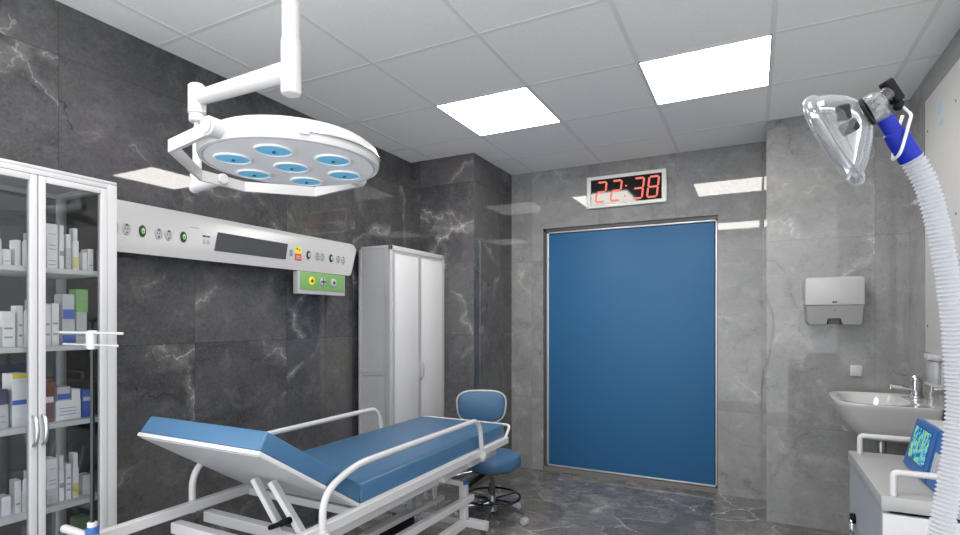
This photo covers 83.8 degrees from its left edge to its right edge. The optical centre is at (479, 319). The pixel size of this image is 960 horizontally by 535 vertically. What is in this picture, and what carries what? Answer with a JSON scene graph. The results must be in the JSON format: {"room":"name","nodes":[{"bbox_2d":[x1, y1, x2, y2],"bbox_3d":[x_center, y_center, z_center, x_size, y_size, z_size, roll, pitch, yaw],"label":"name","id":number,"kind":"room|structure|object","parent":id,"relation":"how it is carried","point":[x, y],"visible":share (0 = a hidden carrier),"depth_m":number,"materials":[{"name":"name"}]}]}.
{"room":"operating room","nodes":[
{"label":"operating room","id":0,"kind":"room"},
{"bbox_2d":[0,0,410,534],"bbox_3d":[-1.166,0.010,3.387,0.100,2.620,4.270,0,0,27],"label":"wall","id":1,"kind":"structure","parent":0,"point":[209,342],"depth_m":2.65,"materials":[{"name":"grey stone"}]},
{"bbox_2d":[117,199,355,275],"bbox_3d":[-1.269,-0.406,2.941,0.122,0.233,1.702,0,0,27],"label":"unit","id":2,"kind":"object","parent":1,"relation":"attached to","point":[141,228],"visible":0.88,"depth_m":2.73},
{"bbox_2d":[122,222,130,234],"bbox_3d":[-1.531,-0.393,2.317,0.007,0.054,0.036,0,0,27],"label":"power outlet","id":3,"kind":"object","parent":2,"relation":"attached to","point":[126,226],"depth_m":2.32,"materials":[{"name":"grey plastic"}]},
{"bbox_2d":[139,225,145,236],"bbox_3d":[-1.499,-0.393,2.376,0.009,0.052,0.029,0,0,27],"label":"outlet","id":4,"kind":"object","parent":2,"relation":"attached to","point":[142,228],"depth_m":2.37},
{"bbox_2d":[154,227,162,238],"bbox_3d":[-1.467,-0.393,2.441,0.007,0.054,0.036,0,0,27],"label":"power outlet","id":5,"kind":"object","parent":2,"relation":"attached to","point":[158,231],"depth_m":2.44,"materials":[{"name":"grey plastic"}]},
{"bbox_2d":[165,229,171,240],"bbox_3d":[-1.446,-0.393,2.483,0.007,0.054,0.036,0,0,27],"label":"power outlet","id":6,"kind":"object","parent":2,"relation":"attached to","point":[168,232],"depth_m":2.48,"materials":[{"name":"grey plastic"}]},
{"bbox_2d":[180,231,186,241],"bbox_3d":[-1.412,-0.393,2.547,0.009,0.052,0.029,0,0,27],"label":"outlet","id":7,"kind":"object","parent":2,"relation":"attached to","point":[183,234],"depth_m":2.54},
{"bbox_2d":[306,251,310,258],"bbox_3d":[-1.046,-0.393,3.263,0.009,0.052,0.029,0,0,27],"label":"outlet","id":8,"kind":"object","parent":2,"relation":"attached to","point":[308,253],"depth_m":3.26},
{"bbox_2d":[315,252,319,260],"bbox_3d":[-1.012,-0.393,3.331,0.007,0.054,0.036,0,0,27],"label":"power outlet","id":9,"kind":"object","parent":2,"relation":"attached to","point":[317,254],"depth_m":3.33,"materials":[{"name":"grey plastic"}]},
{"bbox_2d":[293,271,344,295],"bbox_3d":[-1.000,-0.222,3.362,0.055,0.135,0.407,0,0,27],"label":"outlet panel","id":10,"kind":"object","parent":2,"relation":"attached to","point":[311,283],"visible":1,"depth_m":3.32,"materials":[{"name":"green plastic"}]},
{"bbox_2d":[320,253,324,260],"bbox_3d":[-0.992,-0.393,3.370,0.007,0.054,0.036,0,0,27],"label":"power outlet","id":11,"kind":"object","parent":2,"relation":"attached to","point":[322,255],"depth_m":3.37,"materials":[{"name":"grey plastic"}]},
{"bbox_2d":[411,153,511,488],"bbox_3d":[-0.099,0.010,4.717,0.590,2.620,0.930,0,0,27],"label":"wall","id":12,"kind":"structure","parent":0,"point":[461,205],"depth_m":4.30,"materials":[{"name":"grey stone"}]},
{"bbox_2d":[56,0,959,174],"bbox_3d":[0.120,-1.350,2.112,3.550,0.100,5.370,0,0,27],"label":"ceiling","id":13,"kind":"structure","parent":0,"point":[590,38],"depth_m":2.63,"materials":[{"name":"white tile"}]},
{"bbox_2d":[168,0,380,196],"bbox_3d":[-0.634,-0.874,1.691,0.579,0.852,0.741,0,0,-23],"label":"lamp","id":14,"kind":"object","parent":13,"relation":"hanging from","point":[297,153],"visible":1,"depth_m":1.62,"materials":[{"name":"white metal"}]},
{"bbox_2d":[436,86,560,135],"bbox_3d":[0.131,-1.297,3.375,0.594,0.006,0.594,0,0,27],"label":"recessed light","id":15,"kind":"object","parent":13,"relation":"in","point":[517,108],"visible":1,"depth_m":3.33,"materials":[{"name":"white plastic"}]},
{"bbox_2d":[110,0,943,171],"bbox_3d":[0.074,-1.300,2.023,3.350,0.004,5.170,0,0,27],"label":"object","id":16,"kind":"structure","parent":13,"relation":"attached to","point":[447,3],"depth_m":2.64,"materials":[{"name":"metal"}]},
{"bbox_2d":[638,34,771,104],"bbox_3d":[1.199,-1.297,2.829,0.594,0.006,0.594,0,0,27],"label":"recessed light","id":17,"kind":"object","parent":13,"relation":"in","point":[740,65],"visible":1,"depth_m":2.78,"materials":[{"name":"white plastic"}]},
{"bbox_2d":[305,467,849,534],"bbox_3d":[0.120,1.370,2.112,3.550,0.100,5.370,0,0,27],"label":"floor","id":18,"kind":"structure","parent":0,"point":[553,502],"depth_m":3.66,"materials":[{"name":"grey stone"}]},
{"bbox_2d":[0,158,116,534],"bbox_3d":[-1.636,0.403,1.866,0.424,1.834,0.504,0,0,27],"label":"tall cabinet","id":19,"kind":"object","parent":18,"relation":"on","point":[32,197],"visible":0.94,"depth_m":1.98,"materials":[{"name":"white metal"}]},
{"bbox_2d":[0,238,1,263],"bbox_3d":[-1.591,-0.237,1.764,0.020,0.115,0.020,0,0,27],"label":"medicine bottle","id":20,"kind":"object","parent":19,"relation":"in","point":[0,238],"visible":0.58,"depth_m":1.76,"materials":[{"name":"white plastic"}]},
{"bbox_2d":[0,326,1,347],"bbox_3d":[-1.600,0.058,1.770,0.040,0.070,0.015,0,0,27],"label":"box","id":21,"kind":"object","parent":19,"relation":"on","point":[0,326],"visible":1,"depth_m":1.76,"materials":[{"name":"white cardboard"}]},
{"bbox_2d":[0,404,8,428],"bbox_3d":[-1.613,0.324,1.786,0.061,0.080,0.041,0,0,27],"label":"box","id":22,"kind":"object","parent":19,"relation":"on","point":[4,409],"visible":0.94,"depth_m":1.78,"materials":[{"name":"white cardboard"}]},
{"bbox_2d":[0,388,8,404],"bbox_3d":[-1.614,0.259,1.786,0.060,0.050,0.041,0,0,27],"label":"box","id":23,"kind":"object","parent":22,"relation":"on","point":[4,393],"visible":1,"depth_m":1.78,"materials":[{"name":"purple cardboard"}]},
{"bbox_2d":[0,493,10,516],"bbox_3d":[-1.603,0.624,1.796,0.050,0.065,0.025,0,0,27],"label":"box","id":24,"kind":"object","parent":19,"relation":"on","point":[5,500],"visible":1,"depth_m":1.78,"materials":[{"name":"white cardboard"}]},
{"bbox_2d":[2,249,10,264],"bbox_3d":[-1.597,-0.207,1.796,0.041,0.055,0.020,0,0,27],"label":"box","id":25,"kind":"object","parent":19,"relation":"on","point":[6,253],"visible":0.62,"depth_m":1.78,"materials":[{"name":"white cardboard"}]},
{"bbox_2d":[0,311,14,346],"bbox_3d":[-1.604,0.033,1.804,0.061,0.120,0.036,0,0,27],"label":"box","id":26,"kind":"object","parent":19,"relation":"on","point":[7,318],"visible":0.96,"depth_m":1.79,"materials":[{"name":"white cardboard"}]},
{"bbox_2d":[9,478,20,512],"bbox_3d":[-1.583,0.601,1.823,0.041,0.110,0.018,0,0,27],"label":"box","id":27,"kind":"object","parent":19,"relation":"on","point":[14,484],"visible":0.92,"depth_m":1.81,"materials":[{"name":"white cardboard"}]},
{"bbox_2d":[9,240,20,265],"bbox_3d":[-1.584,-0.225,1.822,0.040,0.090,0.016,0,0,27],"label":"box","id":28,"kind":"object","parent":19,"relation":"on","point":[14,245],"visible":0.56,"depth_m":1.81,"materials":[{"name":"white cardboard"}]},
{"bbox_2d":[11,306,22,346],"bbox_3d":[-1.585,0.023,1.831,0.051,0.140,0.015,0,0,27],"label":"box","id":29,"kind":"object","parent":19,"relation":"on","point":[18,310],"visible":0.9,"depth_m":1.82,"materials":[{"name":"white cardboard"}]},
{"bbox_2d":[8,398,26,427],"bbox_3d":[-1.594,0.317,1.834,0.071,0.095,0.045,0,0,27],"label":"box","id":30,"kind":"object","parent":19,"relation":"in","point":[17,407],"visible":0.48,"depth_m":1.81,"materials":[{"name":"white cardboard"}]},
{"bbox_2d":[2,372,26,398],"bbox_3d":[-1.594,0.227,1.834,0.071,0.085,0.045,0,0,27],"label":"box","id":31,"kind":"object","parent":30,"relation":"on","point":[15,382],"visible":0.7,"depth_m":1.82,"materials":[{"name":"white cardboard"}]},
{"bbox_2d":[22,470,26,511],"bbox_3d":[-1.556,0.586,1.832,0.019,0.140,0.019,0,0,27],"label":"medicine bottle","id":32,"kind":"object","parent":19,"relation":"on","point":[24,482],"visible":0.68,"depth_m":1.82,"materials":[{"name":"white plastic"}]},
{"bbox_2d":[22,233,26,265],"bbox_3d":[-1.557,-0.237,1.831,0.019,0.115,0.019,0,0,27],"label":"medicine bottle","id":33,"kind":"object","parent":19,"relation":"on","point":[24,242],"visible":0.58,"depth_m":1.82,"materials":[{"name":"white plastic"}]},
{"bbox_2d":[23,300,26,346],"bbox_3d":[-1.556,0.013,1.834,0.016,0.160,0.016,0,0,27],"label":"medicine bottle","id":34,"kind":"object","parent":19,"relation":"in","point":[25,310],"visible":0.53,"depth_m":1.83,"materials":[{"name":"white plastic"}]},
{"bbox_2d":[46,305,50,345],"bbox_3d":[-1.548,0.021,1.902,0.051,0.145,0.017,0,0,27],"label":"box","id":35,"kind":"object","parent":19,"relation":"on","point":[48,307],"visible":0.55,"depth_m":1.89,"materials":[{"name":"white cardboard"}]},
{"bbox_2d":[0,491,97,526],"bbox_3d":[-1.664,0.665,1.881,0.316,0.018,0.464,0,0,27],"label":"shelf","id":36,"kind":"object","parent":19,"relation":"attached to","point":[14,517],"depth_m":1.89,"materials":[{"name":"grey metal"}]},
{"bbox_2d":[0,415,97,436],"bbox_3d":[-1.664,0.373,1.881,0.316,0.018,0.464,0,0,27],"label":"shelf","id":37,"kind":"object","parent":19,"relation":"attached to","point":[83,420],"depth_m":1.88,"materials":[{"name":"white metal"}]},
{"bbox_2d":[0,345,97,353],"bbox_3d":[-1.664,0.102,1.881,0.316,0.018,0.464,0,0,27],"label":"shelf","id":38,"kind":"object","parent":19,"relation":"attached to","point":[57,348],"depth_m":1.89,"materials":[{"name":"white metal"}]},
{"bbox_2d":[0,264,97,278],"bbox_3d":[-1.664,-0.171,1.881,0.316,0.018,0.464,0,0,27],"label":"shelf","id":39,"kind":"object","parent":19,"relation":"attached to","point":[6,271],"depth_m":1.93,"materials":[{"name":"white metal"}]},
{"bbox_2d":[46,377,53,421],"bbox_3d":[-1.556,0.286,1.910,0.071,0.155,0.028,0,0,27],"label":"box","id":40,"kind":"object","parent":19,"relation":"on","point":[49,381],"visible":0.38,"depth_m":1.90,"materials":[{"name":"red cardboard"}]},
{"bbox_2d":[46,487,57,504],"bbox_3d":[-1.547,0.628,1.916,0.061,0.055,0.033,0,0,27],"label":"box","id":41,"kind":"object","parent":19,"relation":"on","point":[51,494],"visible":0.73,"depth_m":1.90,"materials":[{"name":"white cardboard"}]},
{"bbox_2d":[46,472,57,489],"bbox_3d":[-1.547,0.574,1.916,0.061,0.055,0.033,0,0,27],"label":"box","id":42,"kind":"object","parent":41,"relation":"on","point":[52,478],"visible":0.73,"depth_m":1.90,"materials":[{"name":"white cardboard"}]},
{"bbox_2d":[46,456,57,473],"bbox_3d":[-1.547,0.521,1.916,0.061,0.050,0.033,0,0,27],"label":"box","id":43,"kind":"object","parent":42,"relation":"on","point":[51,462],"visible":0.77,"depth_m":1.90,"materials":[{"name":"white cardboard"}]},
{"bbox_2d":[46,253,57,267],"bbox_3d":[-1.547,-0.207,1.916,0.061,0.055,0.033,0,0,27],"label":"box","id":44,"kind":"object","parent":19,"relation":"on","point":[51,259],"visible":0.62,"depth_m":1.90,"materials":[{"name":"white cardboard"}]},
{"bbox_2d":[46,237,57,253],"bbox_3d":[-1.547,-0.263,1.916,0.061,0.055,0.033,0,0,27],"label":"box","id":45,"kind":"object","parent":44,"relation":"on","point":[51,243],"visible":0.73,"depth_m":1.90,"materials":[{"name":"white cardboard"}]},
{"bbox_2d":[46,223,57,237],"bbox_3d":[-1.547,-0.315,1.916,0.061,0.050,0.033,0,0,27],"label":"box","id":46,"kind":"object","parent":45,"relation":"on","point":[51,229],"visible":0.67,"depth_m":1.90,"materials":[{"name":"white cardboard"}]},
{"bbox_2d":[46,303,58,345],"bbox_3d":[-1.538,0.018,1.922,0.051,0.150,0.022,0,0,27],"label":"box","id":47,"kind":"object","parent":19,"relation":"on","point":[54,307],"visible":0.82,"depth_m":1.91,"materials":[{"name":"white cardboard"}]},
{"bbox_2d":[58,470,63,501],"bbox_3d":[-1.520,0.601,1.935,0.031,0.110,0.015,0,0,27],"label":"box","id":48,"kind":"object","parent":19,"relation":"in","point":[60,473],"visible":0.75,"depth_m":1.93,"materials":[{"name":"white cardboard"}]},
{"bbox_2d":[56,455,62,470],"bbox_3d":[-1.521,0.518,1.935,0.030,0.055,0.011,0,0,27],"label":"box","id":49,"kind":"object","parent":48,"relation":"on","point":[60,457],"visible":0.86,"depth_m":1.93,"materials":[{"name":"white cardboard"}]},
{"bbox_2d":[58,239,63,268],"bbox_3d":[-1.520,-0.235,1.935,0.031,0.110,0.015,0,0,27],"label":"box","id":50,"kind":"object","parent":19,"relation":"in","point":[60,241],"visible":0.56,"depth_m":1.93,"materials":[{"name":"white cardboard"}]},
{"bbox_2d":[57,225,63,238],"bbox_3d":[-1.521,-0.315,1.935,0.030,0.050,0.013,0,0,27],"label":"box","id":51,"kind":"object","parent":50,"relation":"on","point":[60,227],"visible":0.68,"depth_m":1.93,"materials":[{"name":"white cardboard"}]},
{"bbox_2d":[59,320,74,344],"bbox_3d":[-1.524,0.048,1.961,0.061,0.090,0.040,0,0,27],"label":"box","id":52,"kind":"object","parent":19,"relation":"on","point":[64,325],"visible":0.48,"depth_m":1.94,"materials":[{"name":"white cardboard"}]},
{"bbox_2d":[54,294,73,319],"bbox_3d":[-1.524,-0.044,1.961,0.061,0.095,0.038,0,0,27],"label":"box","id":53,"kind":"object","parent":52,"relation":"on","point":[65,301],"visible":0.81,"depth_m":1.94,"materials":[{"name":"white cardboard"}]},
{"bbox_2d":[63,463,70,499],"bbox_3d":[-1.511,0.591,1.954,0.031,0.130,0.016,0,0,27],"label":"box","id":54,"kind":"object","parent":19,"relation":"in","point":[66,466],"visible":0.9,"depth_m":1.95,"materials":[{"name":"white cardboard"}]},
{"bbox_2d":[54,399,80,420],"bbox_3d":[-1.524,0.329,1.961,0.061,0.070,0.080,0,0,27],"label":"box","id":55,"kind":"object","parent":19,"relation":"on","point":[68,409],"visible":0.79,"depth_m":1.94,"materials":[{"name":"white cardboard"}]},
{"bbox_2d":[54,386,69,400],"bbox_3d":[-1.526,0.269,1.945,0.051,0.050,0.042,0,0,27],"label":"box","id":56,"kind":"object","parent":55,"relation":"on","point":[61,393],"visible":0.81,"depth_m":1.93,"materials":[{"name":"white cardboard"}]},
{"bbox_2d":[70,388,79,399],"bbox_3d":[-1.509,0.275,1.980,0.050,0.038,0.028,0,0,27],"label":"box","id":57,"kind":"object","parent":55,"relation":"on","point":[74,392],"visible":0.7,"depth_m":1.97,"materials":[{"name":"white cardboard"}]},
{"bbox_2d":[64,248,70,268],"bbox_3d":[-1.511,-0.220,1.954,0.031,0.080,0.016,0,0,27],"label":"box","id":58,"kind":"object","parent":19,"relation":"on","point":[67,251],"visible":0.67,"depth_m":1.95,"materials":[{"name":"white cardboard"}]},
{"bbox_2d":[64,234,70,247],"bbox_3d":[-1.511,-0.285,1.954,0.030,0.050,0.014,0,0,27],"label":"box","id":59,"kind":"object","parent":58,"relation":"on","point":[67,237],"visible":0.74,"depth_m":1.95,"materials":[{"name":"white cardboard"}]},
{"bbox_2d":[71,467,78,497],"bbox_3d":[-1.500,0.601,1.975,0.031,0.110,0.019,0,0,27],"label":"box","id":60,"kind":"object","parent":19,"relation":"on","point":[74,471],"visible":0.8,"depth_m":1.97,"materials":[{"name":"white cardboard"}]},
{"bbox_2d":[69,452,77,467],"bbox_3d":[-1.501,0.518,1.974,0.030,0.055,0.015,0,0,27],"label":"box","id":61,"kind":"object","parent":60,"relation":"on","point":[73,456],"visible":0.92,"depth_m":1.97,"materials":[{"name":"white cardboard"}]},
{"bbox_2d":[71,240,78,269],"bbox_3d":[-1.500,-0.235,1.975,0.031,0.110,0.019,0,0,27],"label":"box","id":62,"kind":"object","parent":19,"relation":"on","point":[74,244],"visible":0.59,"depth_m":1.97,"materials":[{"name":"white cardboard"}]},
{"bbox_2d":[69,228,76,240],"bbox_3d":[-1.501,-0.312,1.974,0.030,0.045,0.014,0,0,27],"label":"box","id":63,"kind":"object","parent":62,"relation":"on","point":[73,231],"visible":0.82,"depth_m":1.97,"materials":[{"name":"white cardboard"}]},
{"bbox_2d":[70,513,89,529],"bbox_3d":[-1.503,0.830,2.013,0.051,0.180,0.045,0,0,27],"label":"box","id":64,"kind":"object","parent":19,"relation":"on","point":[80,521],"visible":0.55,"depth_m":2.00,"materials":[{"name":"green cardboard"}]},
{"bbox_2d":[74,312,86,343],"bbox_3d":[-1.500,0.033,1.997,0.051,0.120,0.034,0,0,27],"label":"box","id":65,"kind":"object","parent":19,"relation":"on","point":[80,318],"visible":0.59,"depth_m":1.98,"materials":[{"name":"white cardboard"}]},
{"bbox_2d":[69,289,87,311],"bbox_3d":[-1.508,-0.070,2.009,0.051,0.085,0.040,0,0,27],"label":"box","id":66,"kind":"object","parent":65,"relation":"on","point":[80,295],"visible":0.78,"depth_m":1.99,"materials":[{"name":"green cardboard"}]},
{"bbox_2d":[79,252,86,269],"bbox_3d":[-1.496,-0.215,2.006,0.050,0.070,0.015,0,0,27],"label":"box","id":67,"kind":"object","parent":19,"relation":"on","point":[82,256],"visible":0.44,"depth_m":1.99,"materials":[{"name":"white cardboard"}]},
{"bbox_2d":[79,472,89,495],"bbox_3d":[-1.492,0.619,2.014,0.050,0.075,0.032,0,0,27],"label":"box","id":68,"kind":"object","parent":19,"relation":"on","point":[84,477],"visible":0.64,"depth_m":2.00,"materials":[{"name":"white cardboard"}]},
{"bbox_2d":[80,389,89,416],"bbox_3d":[-1.496,0.314,2.016,0.061,0.100,0.032,0,0,27],"label":"box","id":69,"kind":"object","parent":19,"relation":"on","point":[84,393],"visible":0.55,"depth_m":2.00,"materials":[{"name":"blue cardboard"}]},
{"bbox_2d":[81,249,92,270],"bbox_3d":[-1.486,-0.223,2.023,0.051,0.085,0.018,0,0,27],"label":"box","id":70,"kind":"object","parent":19,"relation":"on","point":[89,252],"visible":0.61,"depth_m":2.01,"materials":[{"name":"white cardboard"}]},
{"bbox_2d":[60,408,509,534],"bbox_3d":[-0.554,0.831,2.461,0.854,0.979,2.018,0,0,27],"label":"bed","id":71,"kind":"object","parent":18,"relation":"on","point":[360,478],"visible":1,"depth_m":2.05,"materials":[{"name":"blue leather"}]},
{"bbox_2d":[58,316,123,522],"bbox_3d":[-1.243,0.316,1.702,0.362,0.652,0.026,0,0,27],"label":"pole","id":72,"kind":"object","parent":71,"relation":"on","point":[91,344],"visible":1,"depth_m":1.69,"materials":[{"name":"metal"}]},
{"bbox_2d":[85,521,99,534],"bbox_3d":[-1.229,0.682,1.695,0.038,0.080,0.038,0,0,27],"label":"socket","id":73,"kind":"object","parent":71,"relation":"attached to","point":[93,528],"depth_m":1.68,"materials":[{"name":"plastic"}]},
{"bbox_2d":[141,416,360,501],"bbox_3d":[-0.810,0.511,1.936,0.592,0.340,0.475,0,0,27],"label":"backrest cushion","id":74,"kind":"object","parent":71,"relation":"on","point":[261,460],"depth_m":1.79,"materials":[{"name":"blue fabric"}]},
{"bbox_2d":[359,245,443,511],"bbox_3d":[-0.562,0.405,4.029,0.305,1.831,0.714,0,0,27],"label":"tall cabinet","id":75,"kind":"object","parent":18,"relation":"on","point":[401,289],"visible":0.82,"depth_m":3.77,"materials":[{"name":"white metal"}]},
{"bbox_2d":[453,390,528,531],"bbox_3d":[0.057,0.909,3.589,0.480,0.821,0.581,0,0,-6],"label":"swivel chair","id":76,"kind":"object","parent":18,"relation":"on","point":[480,405],"visible":0.8,"depth_m":3.60,"materials":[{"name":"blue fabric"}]},
{"bbox_2d":[803,77,959,534],"bbox_3d":[0.648,0.520,0.768,0.660,1.597,0.131,0,0,-40],"label":"hose","id":77,"kind":"object","parent":18,"relation":"on","point":[861,118],"visible":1,"depth_m":0.61,"materials":[{"name":"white plastic"}]},
{"bbox_2d":[803,95,864,185],"bbox_3d":[0.406,-0.208,0.618,0.096,0.109,0.051,0,0,-32],"label":"mask","id":78,"kind":"object","parent":77,"relation":"on","point":[848,108],"depth_m":0.60,"materials":[{"name":"clear plastic"}]},
{"bbox_2d":[848,433,959,534],"bbox_3d":[1.408,0.860,1.548,0.526,0.920,0.586,0,0,27],"label":"cart","id":79,"kind":"object","parent":18,"relation":"on","point":[887,497],"visible":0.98,"depth_m":1.53,"materials":[{"name":"white metal"}]},
{"bbox_2d":[903,418,959,497],"bbox_3d":[1.405,0.391,1.506,0.269,0.159,0.368,0,0,27],"label":"patient monitor","id":80,"kind":"object","parent":79,"relation":"on","point":[922,454],"visible":0.59,"depth_m":1.57,"materials":[{"name":"blue plastic"}]},
{"bbox_2d":[512,141,764,499],"bbox_3d":[1.228,0.010,4.449,2.016,2.620,0.200,0,0,27],"label":"wall","id":81,"kind":"structure","parent":0,"point":[728,182],"depth_m":4.07,"materials":[{"name":"grey stone"}]},
{"bbox_2d":[587,168,666,209],"bbox_3d":[1.182,-1.054,4.342,0.634,0.260,0.032,0,0,27],"label":"wall clock","id":82,"kind":"object","parent":81,"relation":"attached to","point":[649,186],"visible":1,"depth_m":4.33,"materials":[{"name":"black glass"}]},
{"bbox_2d":[544,215,717,492],"bbox_3d":[1.202,0.264,4.414,1.399,2.112,0.085,0,0,27],"label":"door","id":83,"kind":"structure","parent":81,"relation":"in","point":[631,308],"depth_m":4.36,"materials":[{"name":"blue metal"}]},
{"bbox_2d":[765,100,908,533],"bbox_3d":[2.354,0.010,3.620,0.744,2.620,0.650,0,0,27],"label":"wall","id":84,"kind":"structure","parent":0,"point":[818,223],"depth_m":3.36,"materials":[{"name":"grey stone"}]},
{"bbox_2d":[804,276,864,324],"bbox_3d":[2.168,-0.112,3.282,0.303,0.291,0.122,0,0,27],"label":"paper towel dispenser","id":85,"kind":"object","parent":84,"relation":"attached to","point":[827,300],"visible":1,"depth_m":3.23,"materials":[{"name":"plastic"}]},
{"bbox_2d":[805,305,863,324],"bbox_3d":[2.170,-0.026,3.284,0.295,0.121,0.116,0,0,27],"label":"tray","id":86,"kind":"object","parent":85,"relation":"on","point":[814,314],"depth_m":3.24,"materials":[{"name":"grey plastic"}]},
{"bbox_2d":[850,365,861,375],"bbox_3d":[2.305,0.314,3.275,0.062,0.068,0.009,0,0,27],"label":"wall socket","id":87,"kind":"object","parent":84,"relation":"attached to","point":[855,370],"visible":1,"depth_m":3.27,"materials":[{"name":"plastic"}]},
{"bbox_2d":[909,29,959,420],"bbox_3d":[2.031,0.010,2.061,0.100,2.620,3.720,0,0,27],"label":"wall","id":88,"kind":"structure","parent":0,"point":[950,55],"depth_m":2.97,"materials":[{"name":"grey stone"}]},
{"bbox_2d":[829,391,943,453],"bbox_3d":[2.168,0.630,2.912,0.430,0.400,0.587,0,0,27],"label":"washbasin","id":89,"kind":"object","parent":88,"relation":"attached to","point":[893,414],"visible":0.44,"depth_m":2.73,"materials":[{"name":"white ceramic"}]},
{"bbox_2d":[888,373,921,398],"bbox_3d":[2.342,0.364,2.947,0.146,0.132,0.053,0,0,27],"label":"tap","id":90,"kind":"object","parent":89,"relation":"on","point":[915,388],"visible":1,"depth_m":2.92,"materials":[{"name":"silver metal"}]},
{"bbox_2d":[924,353,945,387],"bbox_3d":[2.236,0.249,2.635,0.058,0.157,0.197,0,0,27],"label":"soap dispenser","id":91,"kind":"object","parent":88,"relation":"attached to","point":[934,366],"visible":0.88,"depth_m":2.58,"materials":[{"name":"white plastic"}]},
{"bbox_2d":[926,360,940,384],"bbox_3d":[2.234,0.258,2.635,0.027,0.116,0.155,0,0,27],"label":"bottle","id":92,"kind":"object","parent":91,"relation":"on","point":[933,367],"depth_m":2.59,"materials":[{"name":"white plastic"}]},
{"bbox_2d":[925,58,959,354],"bbox_3d":[1.791,-0.485,1.726,0.023,1.310,2.405,0,0,27],"label":"wall panel","id":93,"kind":"object","parent":88,"relation":"attached to","point":[942,107],"visible":0.7,"depth_m":2.53,"materials":[{"name":"grey plastic"}]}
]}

